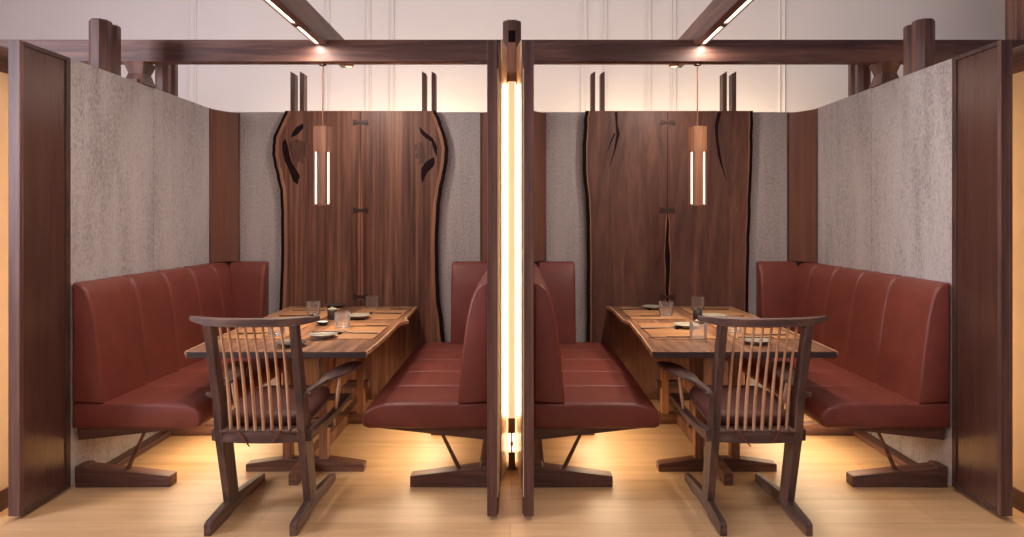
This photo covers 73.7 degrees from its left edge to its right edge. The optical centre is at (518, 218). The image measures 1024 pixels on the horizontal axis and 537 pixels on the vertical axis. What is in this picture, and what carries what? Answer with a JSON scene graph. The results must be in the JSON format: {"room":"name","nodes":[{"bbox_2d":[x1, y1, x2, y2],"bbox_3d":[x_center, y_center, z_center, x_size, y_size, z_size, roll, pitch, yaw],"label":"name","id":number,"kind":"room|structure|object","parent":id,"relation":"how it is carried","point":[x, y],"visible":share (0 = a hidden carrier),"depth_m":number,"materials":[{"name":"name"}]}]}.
{"room":"restaurant","nodes":[
{"label":"restaurant","id":0,"kind":"room"},
{"bbox_2d":[0,0,1004,111],"bbox_3d":[-0.038,-0.870,7.650,14.000,4.600,0.100,0,0,0],"label":"wall","id":1,"kind":"structure","parent":0,"point":[228,88],"depth_m":7.60,"materials":[{"name":"white paint"}]},
{"bbox_2d":[189,0,196,102],"bbox_3d":[-3.619,-0.930,7.589,0.084,4.480,0.022,0,0,0],"label":"trim","id":2,"kind":"structure","parent":1,"relation":"attached to","point":[192,3],"depth_m":7.59,"materials":[{"name":"white paint"}]},
{"bbox_2d":[325,0,329,110],"bbox_3d":[-2.125,-0.930,7.589,0.056,4.480,0.022,0,0,0],"label":"trim","id":3,"kind":"structure","parent":1,"relation":"attached to","point":[327,2],"depth_m":7.59,"materials":[{"name":"white paint"}]},
{"bbox_2d":[365,0,370,110],"bbox_3d":[-1.672,-0.930,7.589,0.061,4.480,0.022,0,0,0],"label":"trim","id":4,"kind":"structure","parent":1,"relation":"attached to","point":[367,2],"depth_m":7.59,"materials":[{"name":"white paint"}]},
{"bbox_2d":[389,0,393,110],"bbox_3d":[-1.408,-0.930,7.589,0.056,4.480,0.022,0,0,0],"label":"trim","id":5,"kind":"structure","parent":1,"relation":"attached to","point":[391,2],"depth_m":7.59,"materials":[{"name":"white paint"}]},
{"bbox_2d":[580,0,586,111],"bbox_3d":[0.726,-0.930,7.589,0.072,4.480,0.022,0,0,0],"label":"trim","id":6,"kind":"structure","parent":1,"relation":"attached to","point":[583,3],"depth_m":7.59,"materials":[{"name":"white paint"}]},
{"bbox_2d":[602,0,606,110],"bbox_3d":[0.957,-0.930,7.589,0.056,4.480,0.022,0,0,0],"label":"trim","id":7,"kind":"structure","parent":1,"relation":"attached to","point":[604,2],"depth_m":7.59,"materials":[{"name":"white paint"}]},
{"bbox_2d":[645,0,650,110],"bbox_3d":[1.444,-0.930,7.589,0.061,4.480,0.022,0,0,0],"label":"trim","id":8,"kind":"structure","parent":1,"relation":"attached to","point":[647,2],"depth_m":7.59,"materials":[{"name":"white paint"}]},
{"bbox_2d":[671,0,675,110],"bbox_3d":[1.725,-0.930,7.589,0.056,4.480,0.022,0,0,0],"label":"trim","id":9,"kind":"structure","parent":1,"relation":"attached to","point":[673,2],"depth_m":7.59,"materials":[{"name":"white paint"}]},
{"bbox_2d":[778,0,785,111],"bbox_3d":[2.929,-0.930,7.589,0.072,4.480,0.022,0,0,0],"label":"trim","id":10,"kind":"structure","parent":1,"relation":"attached to","point":[781,3],"depth_m":7.59,"materials":[{"name":"white paint"}]},
{"bbox_2d":[0,400,1023,536],"bbox_3d":[-0.038,1.480,3.050,14.000,0.100,9.100,0,0,0],"label":"floor","id":11,"kind":"structure","parent":0,"point":[379,500],"depth_m":3.47,"materials":[{"name":"brown wood"}]},
{"bbox_2d":[0,46,7,511],"bbox_3d":[-2.563,0.290,4.348,0.068,2.280,2.222,0,0,0],"label":"wall","id":12,"kind":"structure","parent":11,"relation":"on","point":[3,50],"depth_m":3.36,"materials":[{"name":"brown wood"}]},
{"bbox_2d":[8,40,239,515],"bbox_3d":[-2.325,0.280,4.348,0.201,2.260,2.222,0,0,0],"label":"wall","id":13,"kind":"structure","parent":11,"relation":"on","point":[110,174],"depth_m":3.65,"materials":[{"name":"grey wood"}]},
{"bbox_2d":[89,18,111,72],"bbox_3d":[-2.420,-1.000,3.955,0.110,0.297,0.110,0,0,0],"label":"post","id":14,"kind":"object","parent":13,"relation":"on","point":[100,30],"visible":0.83,"depth_m":3.91,"materials":[{"name":"brown wood"}]},
{"bbox_2d":[112,24,120,75],"bbox_3d":[-2.420,-1.000,4.062,0.090,0.297,0.090,0,0,0],"label":"post","id":15,"kind":"object","parent":13,"relation":"on","point":[116,30],"visible":0.43,"depth_m":4.04,"materials":[{"name":"brown wood"}]},
{"bbox_2d":[122,61,156,87],"bbox_3d":[-2.420,-0.920,4.362,0.136,0.141,0.163,0,0,0],"label":"bracket","id":16,"kind":"object","parent":13,"relation":"on","point":[141,72],"visible":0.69,"depth_m":4.31,"materials":[{"name":"brown wood"}]},
{"bbox_2d":[0,40,1023,64],"bbox_3d":[-0.038,-1.058,4.345,7.000,0.143,0.090,0,0,0],"label":"crossbeam","id":17,"kind":"object","parent":16,"relation":"on","point":[154,52],"visible":0.7,"depth_m":4.30,"materials":[{"name":"brown wood"}]},
{"bbox_2d":[263,0,353,67],"bbox_3d":[-1.219,-1.155,3.275,0.124,0.171,3.350,0,0,0],"label":"beam","id":18,"kind":"structure","parent":17,"relation":"attached to","point":[300,14],"depth_m":3.92,"materials":[{"name":"brown wood"}]},
{"bbox_2d":[313,62,331,204],"bbox_3d":[-1.245,-0.540,4.345,0.115,0.905,0.115,0,0,35],"label":"pendant lamp","id":19,"kind":"object","parent":17,"relation":"hanging from","point":[322,135],"visible":1,"depth_m":4.30,"materials":[{"name":"brown wood"}]},
{"bbox_2d":[688,62,706,204],"bbox_3d":[1.138,-0.540,4.345,0.115,0.905,0.115,0,0,-35],"label":"pendant lamp","id":20,"kind":"object","parent":17,"relation":"hanging from","point":[697,135],"visible":1,"depth_m":4.30,"materials":[{"name":"brown wood"}]},
{"bbox_2d":[669,0,753,67],"bbox_3d":[1.119,-1.155,3.275,0.124,0.171,3.350,0,0,0],"label":"beam","id":21,"kind":"structure","parent":17,"relation":"attached to","point":[718,14],"depth_m":3.92,"materials":[{"name":"brown wood"}]},
{"bbox_2d":[155,65,170,93],"bbox_3d":[-2.420,-1.000,4.650,0.090,0.297,0.090,0,0,0],"label":"post","id":22,"kind":"object","parent":13,"relation":"on","point":[162,72],"visible":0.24,"depth_m":4.62,"materials":[{"name":"brown wood"}]},
{"bbox_2d":[171,65,177,96],"bbox_3d":[-2.420,-1.000,4.745,0.090,0.297,0.090,0,0,0],"label":"post","id":23,"kind":"object","parent":13,"relation":"on","point":[174,68],"visible":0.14,"depth_m":4.72,"materials":[{"name":"brown wood"}]},
{"bbox_2d":[73,261,303,487],"bbox_3d":[-2.017,0.882,4.525,0.687,1.095,1.850,0,0,0],"label":"banquette","id":24,"kind":"object","parent":11,"relation":"on","point":[132,333],"visible":0.67,"depth_m":3.90,"materials":[{"name":"leather"}]},
{"bbox_2d":[189,315,363,535],"bbox_3d":[-1.210,0.936,3.408,0.732,0.988,0.724,0,0,0],"label":"armchair","id":25,"kind":"object","parent":11,"relation":"on","point":[277,413],"visible":1,"depth_m":3.19,"materials":[{"name":"brown wood"}]},
{"bbox_2d":[232,385,330,424],"bbox_3d":[-1.210,0.936,3.478,0.421,0.096,0.456,0,0,0],"label":"cushion","id":26,"kind":"object","parent":25,"relation":"on","point":[319,397],"depth_m":3.40,"materials":[{"name":"brown leather"}]},
{"bbox_2d":[184,306,416,484],"bbox_3d":[-1.275,1.060,4.477,1.070,0.741,1.846,0,0,0],"label":"dining table","id":27,"kind":"object","parent":11,"relation":"on","point":[327,351],"visible":0.65,"depth_m":3.87,"materials":[{"name":"brown wood"}]},
{"bbox_2d":[218,323,311,338],"bbox_3d":[-1.538,0.687,4.200,0.370,0.005,0.570,0,0,0],"label":"placemat","id":28,"kind":"object","parent":27,"relation":"on","point":[249,329],"visible":0.49,"depth_m":4.08,"materials":[{"name":"brown wood"}]},
{"bbox_2d":[268,327,284,335],"bbox_3d":[-1.427,0.636,4.029,0.098,0.096,0.098,0,0,0],"label":"tumbler","id":29,"kind":"object","parent":28,"relation":"on","point":[283,328],"visible":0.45,"depth_m":4.03,"materials":[{"name":"clear glass"}]},
{"bbox_2d":[275,339,306,347],"bbox_3d":[-1.235,0.677,3.708,0.165,0.024,0.165,0,0,0],"label":"plate","id":30,"kind":"object","parent":27,"relation":"on","point":[287,341],"visible":0.49,"depth_m":3.71,"materials":[{"name":"beige ceramic"}]},
{"bbox_2d":[271,308,342,318],"bbox_3d":[-1.538,0.687,4.980,0.370,0.005,0.570,0,0,0],"label":"placemat","id":31,"kind":"object","parent":27,"relation":"on","point":[323,314],"visible":0.64,"depth_m":5.00,"materials":[{"name":"brown wood"}]},
{"bbox_2d":[279,315,308,315],"bbox_3d":[-1.565,0.679,4.794,0.230,0.011,0.006,0,0,0],"label":"chopstick","id":32,"kind":"object","parent":31,"relation":"on","point":[279,315],"visible":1,"depth_m":4.79,"materials":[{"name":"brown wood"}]},
{"bbox_2d":[306,300,320,314],"bbox_3d":[-1.465,0.636,4.882,0.098,0.096,0.098,0,0,0],"label":"tumbler","id":33,"kind":"object","parent":31,"relation":"on","point":[307,302],"visible":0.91,"depth_m":4.87,"materials":[{"name":"clear glass"}]},
{"bbox_2d":[316,320,328,324],"bbox_3d":[-1.276,0.676,4.446,0.087,0.027,0.087,0,0,0],"label":"sauce dish","id":34,"kind":"object","parent":27,"relation":"on","point":[323,322],"visible":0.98,"depth_m":4.43,"materials":[{"name":"white ceramic"}]},
{"bbox_2d":[327,306,336,319],"bbox_3d":[-1.281,0.645,4.696,0.068,0.090,0.068,0,0,0],"label":"cup","id":35,"kind":"object","parent":27,"relation":"on","point":[330,311],"visible":0.98,"depth_m":4.67,"materials":[{"name":"grey ceramic"}]},
{"bbox_2d":[325,303,345,307],"bbox_3d":[-1.419,0.672,5.297,0.165,0.024,0.165,0,0,0],"label":"plate","id":36,"kind":"object","parent":27,"relation":"on","point":[335,305],"visible":0.91,"depth_m":5.28,"materials":[{"name":"grey ceramic"}]},
{"bbox_2d":[309,323,391,338],"bbox_3d":[-1.018,0.687,4.200,0.370,0.005,0.570,0,0,0],"label":"placemat","id":37,"kind":"object","parent":27,"relation":"on","point":[354,327],"visible":0.79,"depth_m":4.19,"materials":[{"name":"brown wood"}]},
{"bbox_2d":[308,332,336,338],"bbox_3d":[-1.130,0.672,3.949,0.165,0.024,0.165,0,0,0],"label":"plate","id":38,"kind":"object","parent":37,"relation":"on","point":[318,335],"visible":0.95,"depth_m":3.94,"materials":[{"name":"beige ceramic"}]},
{"bbox_2d":[312,331,346,332],"bbox_3d":[-1.100,0.656,3.979,0.200,0.007,0.007,0,0,-8],"label":"stick","id":39,"kind":"object","parent":38,"relation":"on","point":[312,331],"visible":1,"depth_m":3.98,"materials":[{"name":"brown wood"}]},
{"bbox_2d":[334,311,349,328],"bbox_3d":[-1.109,0.636,4.302,0.098,0.096,0.098,0,0,0],"label":"tumbler","id":40,"kind":"object","parent":37,"relation":"on","point":[335,313],"visible":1,"depth_m":4.29,"materials":[{"name":"clear glass"}]},
{"bbox_2d":[340,332,377,333],"bbox_3d":[-0.955,0.679,4.069,0.230,0.011,0.006,0,0,0],"label":"chopstick","id":41,"kind":"object","parent":37,"relation":"on","point":[340,332],"visible":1,"depth_m":4.07,"materials":[{"name":"brown wood"}]},
{"bbox_2d":[344,308,409,318],"bbox_3d":[-1.018,0.687,4.980,0.370,0.005,0.570,0,0,0],"label":"placemat","id":42,"kind":"object","parent":27,"relation":"on","point":[362,310],"visible":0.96,"depth_m":5.00,"materials":[{"name":"brown wood"}]},
{"bbox_2d":[346,313,370,318],"bbox_3d":[-1.105,0.672,4.719,0.165,0.024,0.165,0,0,0],"label":"plate","id":43,"kind":"object","parent":42,"relation":"on","point":[353,315],"visible":0.91,"depth_m":4.74,"materials":[{"name":"beige ceramic"}]},
{"bbox_2d":[365,295,378,307],"bbox_3d":[-1.126,0.641,5.250,0.098,0.096,0.098,0,0,0],"label":"tumbler","id":44,"kind":"object","parent":42,"relation":"on","point":[371,295],"visible":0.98,"depth_m":5.23,"materials":[{"name":"clear glass"}]},
{"bbox_2d":[376,308,407,309],"bbox_3d":[-0.958,0.681,5.170,0.245,0.007,0.015,0,0,0],"label":"chopstick","id":45,"kind":"object","parent":42,"relation":"on","point":[390,308],"visible":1,"depth_m":5.16,"materials":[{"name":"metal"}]},
{"bbox_2d":[225,112,484,385],"bbox_3d":[-1.256,0.287,5.505,2.214,2.285,0.090,0,0,0],"label":"panel","id":46,"kind":"object","parent":11,"relation":"on","point":[260,202],"visible":0.02,"depth_m":5.46,"materials":[{"name":"fabric"}]},
{"bbox_2d":[290,71,297,110],"bbox_3d":[-1.839,0.114,5.600,0.034,2.631,0.090,0,0,0],"label":"batten","id":47,"kind":"object","parent":46,"relation":"on","point":[293,77],"visible":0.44,"depth_m":5.56,"materials":[{"name":"brown wood"}]},
{"bbox_2d":[300,72,306,110],"bbox_3d":[-1.763,0.114,5.600,0.034,2.631,0.090,0,0,0],"label":"batten","id":48,"kind":"object","parent":46,"relation":"on","point":[303,78],"visible":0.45,"depth_m":5.56,"materials":[{"name":"brown wood"}]},
{"bbox_2d":[422,72,426,110],"bbox_3d":[-0.769,0.114,5.600,0.034,2.631,0.090,0,0,0],"label":"batten","id":49,"kind":"object","parent":46,"relation":"on","point":[424,76],"visible":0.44,"depth_m":5.56,"materials":[{"name":"brown wood"}]},
{"bbox_2d":[431,71,436,111],"bbox_3d":[-0.691,0.114,5.600,0.034,2.631,0.090,0,0,0],"label":"batten","id":50,"kind":"object","parent":46,"relation":"on","point":[433,75],"visible":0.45,"depth_m":5.56,"materials":[{"name":"brown wood"}]},
{"bbox_2d":[272,111,447,399],"bbox_3d":[-1.255,0.287,5.429,1.388,2.286,0.056,0,0,0],"label":"live edge slab","id":51,"kind":"object","parent":11,"relation":"on","point":[378,234],"visible":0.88,"depth_m":5.40,"materials":[{"name":"brown wood"}]},
{"bbox_2d":[362,261,486,487],"bbox_3d":[-0.490,0.882,4.525,0.677,1.095,1.850,0,0,0],"label":"banquette","id":52,"kind":"object","parent":11,"relation":"on","point":[440,388],"visible":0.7,"depth_m":3.64,"materials":[{"name":"leather"}]},
{"bbox_2d":[480,40,500,515],"bbox_3d":[-0.201,0.280,4.348,0.210,2.260,2.222,0,0,0],"label":"wall","id":53,"kind":"structure","parent":11,"relation":"on","point":[490,121],"depth_m":3.24,"materials":[{"name":"brown wood"}]},
{"bbox_2d":[501,39,521,480],"bbox_3d":[-0.038,0.224,3.790,0.113,2.388,0.220,0,0,0],"label":"light fixture","id":54,"kind":"structure","parent":11,"relation":"on","point":[511,93],"depth_m":3.77,"materials":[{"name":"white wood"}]},
{"bbox_2d":[503,20,520,83],"bbox_3d":[-0.038,0.140,3.986,0.106,2.580,0.118,0,0,0],"label":"post","id":55,"kind":"object","parent":11,"relation":"on","point":[511,28],"visible":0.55,"depth_m":3.93,"materials":[{"name":"brown wood"}]},
{"bbox_2d":[522,40,545,515],"bbox_3d":[0.121,0.280,4.348,0.203,2.260,2.222,0,0,0],"label":"wall","id":56,"kind":"structure","parent":11,"relation":"on","point":[533,122],"depth_m":3.24,"materials":[{"name":"brown wood"}]},
{"bbox_2d":[590,72,594,110],"bbox_3d":[0.607,0.114,5.600,0.034,2.631,0.090,0,0,0],"label":"batten","id":57,"kind":"object","parent":11,"relation":"on","point":[592,76],"visible":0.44,"depth_m":5.56,"materials":[{"name":"brown wood"}]},
{"bbox_2d":[534,261,660,487],"bbox_3d":[0.414,0.882,4.525,0.677,1.095,1.850,0,0,0],"label":"banquette","id":58,"kind":"object","parent":11,"relation":"on","point":[581,388],"visible":0.82,"depth_m":3.64,"materials":[{"name":"leather"}]},
{"bbox_2d":[599,71,604,110],"bbox_3d":[0.685,0.114,5.600,0.034,2.631,0.090,0,0,0],"label":"batten","id":59,"kind":"object","parent":11,"relation":"on","point":[602,75],"visible":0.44,"depth_m":5.56,"materials":[{"name":"brown wood"}]},
{"bbox_2d":[583,111,752,399],"bbox_3d":[1.184,0.287,5.429,1.344,2.286,0.056,0,0,0],"label":"live edge slab","id":60,"kind":"object","parent":11,"relation":"on","point":[646,245],"visible":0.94,"depth_m":5.40,"materials":[{"name":"brown wood"}]},
{"bbox_2d":[534,112,801,389],"bbox_3d":[1.180,0.287,5.505,2.214,2.285,0.090,0,0,0],"label":"panel","id":61,"kind":"object","parent":11,"relation":"on","point":[566,237],"visible":0.02,"depth_m":5.46,"materials":[{"name":"paint"}]},
{"bbox_2d":[606,306,837,484],"bbox_3d":[1.188,1.060,4.477,1.003,0.741,1.846,0,0,0],"label":"dining table","id":62,"kind":"object","parent":11,"relation":"on","point":[696,351],"visible":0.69,"depth_m":3.87,"materials":[{"name":"brown wood"}]},
{"bbox_2d":[619,308,684,318],"bbox_3d":[0.962,0.687,4.980,0.370,0.005,0.570,0,0,0],"label":"placemat","id":63,"kind":"object","parent":62,"relation":"on","point":[636,312],"visible":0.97,"depth_m":4.95,"materials":[{"name":"brown wood"}]},
{"bbox_2d":[626,315,659,316],"bbox_3d":[0.875,0.681,4.800,0.245,0.007,0.015,0,0,0],"label":"table knife","id":64,"kind":"object","parent":63,"relation":"on","point":[640,315],"visible":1,"depth_m":4.79,"materials":[{"name":"wood"}]},
{"bbox_2d":[642,305,663,309],"bbox_3d":[1.022,0.672,5.191,0.165,0.024,0.165,0,0,0],"label":"plate","id":65,"kind":"object","parent":63,"relation":"on","point":[652,307],"visible":0.9,"depth_m":5.17,"materials":[{"name":"beige ceramic"}]},
{"bbox_2d":[659,301,672,315],"bbox_3d":[1.047,0.636,4.852,0.098,0.096,0.098,0,0,0],"label":"tumbler","id":66,"kind":"object","parent":63,"relation":"on","point":[660,302],"visible":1,"depth_m":4.84,"materials":[{"name":"clear glass"}]},
{"bbox_2d":[637,323,715,338],"bbox_3d":[0.962,0.687,4.200,0.370,0.005,0.570,0,0,0],"label":"placemat","id":67,"kind":"object","parent":62,"relation":"on","point":[697,331],"visible":0.56,"depth_m":4.16,"materials":[{"name":"brown wood"}]},
{"bbox_2d":[641,327,675,328],"bbox_3d":[0.877,0.679,4.254,0.230,0.011,0.006,0,0,0],"label":"chopstick","id":68,"kind":"object","parent":67,"relation":"on","point":[651,327],"visible":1,"depth_m":4.25,"materials":[{"name":"brown wood"}]},
{"bbox_2d":[649,336,690,337],"bbox_3d":[0.875,0.681,3.945,0.245,0.007,0.015,0,0,0],"label":"table knife","id":69,"kind":"object","parent":67,"relation":"on","point":[667,336],"visible":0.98,"depth_m":3.94,"materials":[{"name":"wood"}]},
{"bbox_2d":[673,322,698,328],"bbox_3d":[1.056,0.672,4.306,0.165,0.024,0.165,0,0,0],"label":"plate","id":70,"kind":"object","parent":67,"relation":"on","point":[685,325],"visible":0.91,"depth_m":4.31,"materials":[{"name":"beige ceramic"}]},
{"bbox_2d":[693,309,701,319],"bbox_3d":[1.226,0.656,4.678,0.064,0.068,0.064,0,0,0],"label":"cup","id":71,"kind":"object","parent":62,"relation":"on","point":[696,312],"visible":0.81,"depth_m":4.65,"materials":[{"name":"grey ceramic"}]},
{"bbox_2d":[690,322,706,340],"bbox_3d":[1.030,0.641,3.913,0.098,0.096,0.098,0,0,0],"label":"tumbler","id":72,"kind":"object","parent":62,"relation":"on","point":[691,323],"visible":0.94,"depth_m":3.89,"materials":[{"name":"clear glass"}]},
{"bbox_2d":[681,308,750,317],"bbox_3d":[1.434,0.687,4.980,0.370,0.005,0.570,0,0,0],"label":"placemat","id":73,"kind":"object","parent":62,"relation":"on","point":[689,310],"visible":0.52,"depth_m":5.05,"materials":[{"name":"brown wood"}]},
{"bbox_2d":[691,296,703,309],"bbox_3d":[1.351,0.636,5.147,0.098,0.096,0.098,0,0,0],"label":"tumbler","id":74,"kind":"object","parent":73,"relation":"on","point":[692,297],"visible":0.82,"depth_m":5.13,"materials":[{"name":"clear glass"}]},
{"bbox_2d":[702,313,725,316],"bbox_3d":[1.351,0.672,4.719,0.165,0.024,0.165,0,0,0],"label":"plate","id":75,"kind":"object","parent":73,"relation":"on","point":[703,314],"visible":0.58,"depth_m":4.75,"materials":[{"name":"beige ceramic"}]},
{"bbox_2d":[710,324,798,338],"bbox_3d":[1.434,0.687,4.200,0.370,0.005,0.570,0,0,0],"label":"placemat","id":76,"kind":"object","parent":62,"relation":"on","point":[748,329],"visible":0.46,"depth_m":4.08,"materials":[{"name":"brown wood"}]},
{"bbox_2d":[725,315,741,333],"bbox_3d":[1.296,0.636,4.116,0.098,0.096,0.098,0,0,0],"label":"tumbler","id":77,"kind":"object","parent":76,"relation":"on","point":[740,328],"visible":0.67,"depth_m":4.12,"materials":[{"name":"clear glass"}]},
{"bbox_2d":[740,338,771,344],"bbox_3d":[1.315,0.677,3.783,0.165,0.024,0.165,0,0,0],"label":"plate","id":78,"kind":"object","parent":62,"relation":"on","point":[747,340],"visible":0.66,"depth_m":3.77,"materials":[{"name":"beige ceramic"}]},
{"bbox_2d":[720,72,726,110],"bbox_3d":[1.679,0.114,5.600,0.034,2.631,0.090,0,0,0],"label":"batten","id":79,"kind":"object","parent":11,"relation":"on","point":[723,78],"visible":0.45,"depth_m":5.56,"materials":[{"name":"brown wood"}]},
{"bbox_2d":[729,72,735,110],"bbox_3d":[1.755,0.114,5.600,0.034,2.631,0.090,0,0,0],"label":"batten","id":80,"kind":"object","parent":11,"relation":"on","point":[732,78],"visible":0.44,"depth_m":5.56,"materials":[{"name":"brown wood"}]},
{"bbox_2d":[657,315,827,535],"bbox_3d":[1.118,0.936,3.408,0.732,0.988,0.724,0,0,0],"label":"armchair","id":81,"kind":"object","parent":11,"relation":"on","point":[738,413],"visible":1,"depth_m":3.19,"materials":[{"name":"brown wood"}]},
{"bbox_2d":[689,385,785,424],"bbox_3d":[1.118,0.936,3.478,0.421,0.096,0.456,0,0,0],"label":"cushion","id":82,"kind":"object","parent":81,"relation":"on","point":[697,396],"depth_m":3.40,"materials":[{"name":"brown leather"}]},
{"bbox_2d":[725,261,949,487],"bbox_3d":[1.940,0.882,4.525,0.687,1.095,1.850,0,0,0],"label":"banquette","id":83,"kind":"object","parent":11,"relation":"on","point":[890,333],"visible":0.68,"depth_m":3.91,"materials":[{"name":"leather"}]},
{"bbox_2d":[787,40,1012,515],"bbox_3d":[2.248,0.280,4.348,0.203,2.260,2.222,0,0,0],"label":"wall","id":84,"kind":"structure","parent":11,"relation":"on","point":[911,175],"depth_m":3.64,"materials":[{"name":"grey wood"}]},
{"bbox_2d":[848,65,854,96],"bbox_3d":[2.344,-1.000,4.745,0.090,0.297,0.090,0,0,0],"label":"post","id":85,"kind":"object","parent":84,"relation":"on","point":[851,68],"visible":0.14,"depth_m":4.72,"materials":[{"name":"brown wood"}]},
{"bbox_2d":[855,65,870,93],"bbox_3d":[2.344,-1.000,4.650,0.090,0.297,0.090,0,0,0],"label":"post","id":86,"kind":"object","parent":84,"relation":"on","point":[862,72],"visible":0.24,"depth_m":4.61,"materials":[{"name":"brown wood"}]},
{"bbox_2d":[869,61,902,87],"bbox_3d":[2.344,-0.920,4.362,0.136,0.141,0.163,0,0,0],"label":"bracket","id":87,"kind":"object","parent":84,"relation":"on","point":[883,72],"visible":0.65,"depth_m":4.31,"materials":[{"name":"brown wood"}]},
{"bbox_2d":[903,25,910,75],"bbox_3d":[2.344,-1.000,4.062,0.090,0.297,0.090,0,0,0],"label":"post","id":88,"kind":"object","parent":84,"relation":"on","point":[907,29],"visible":0.38,"depth_m":4.04,"materials":[{"name":"brown wood"}]},
{"bbox_2d":[911,18,934,72],"bbox_3d":[2.344,-1.000,3.955,0.110,0.297,0.110,0,0,0],"label":"post","id":89,"kind":"object","parent":84,"relation":"on","point":[922,30],"visible":0.83,"depth_m":3.91,"materials":[{"name":"brown wood"}]},
{"bbox_2d":[1013,45,1023,512],"bbox_3d":[2.487,0.290,4.348,0.068,2.280,2.222,0,0,0],"label":"wall","id":90,"kind":"structure","parent":11,"relation":"on","point":[1018,52],"depth_m":3.35,"materials":[{"name":"brown wood"}]},
{"bbox_2d":[1005,0,1023,39],"bbox_3d":[5.027,-0.870,6.525,0.730,4.600,0.210,0,0,0],"label":"pillar","id":91,"kind":"structure","parent":0,"point":[1014,9],"depth_m":6.47,"materials":[{"name":"brown wood"}]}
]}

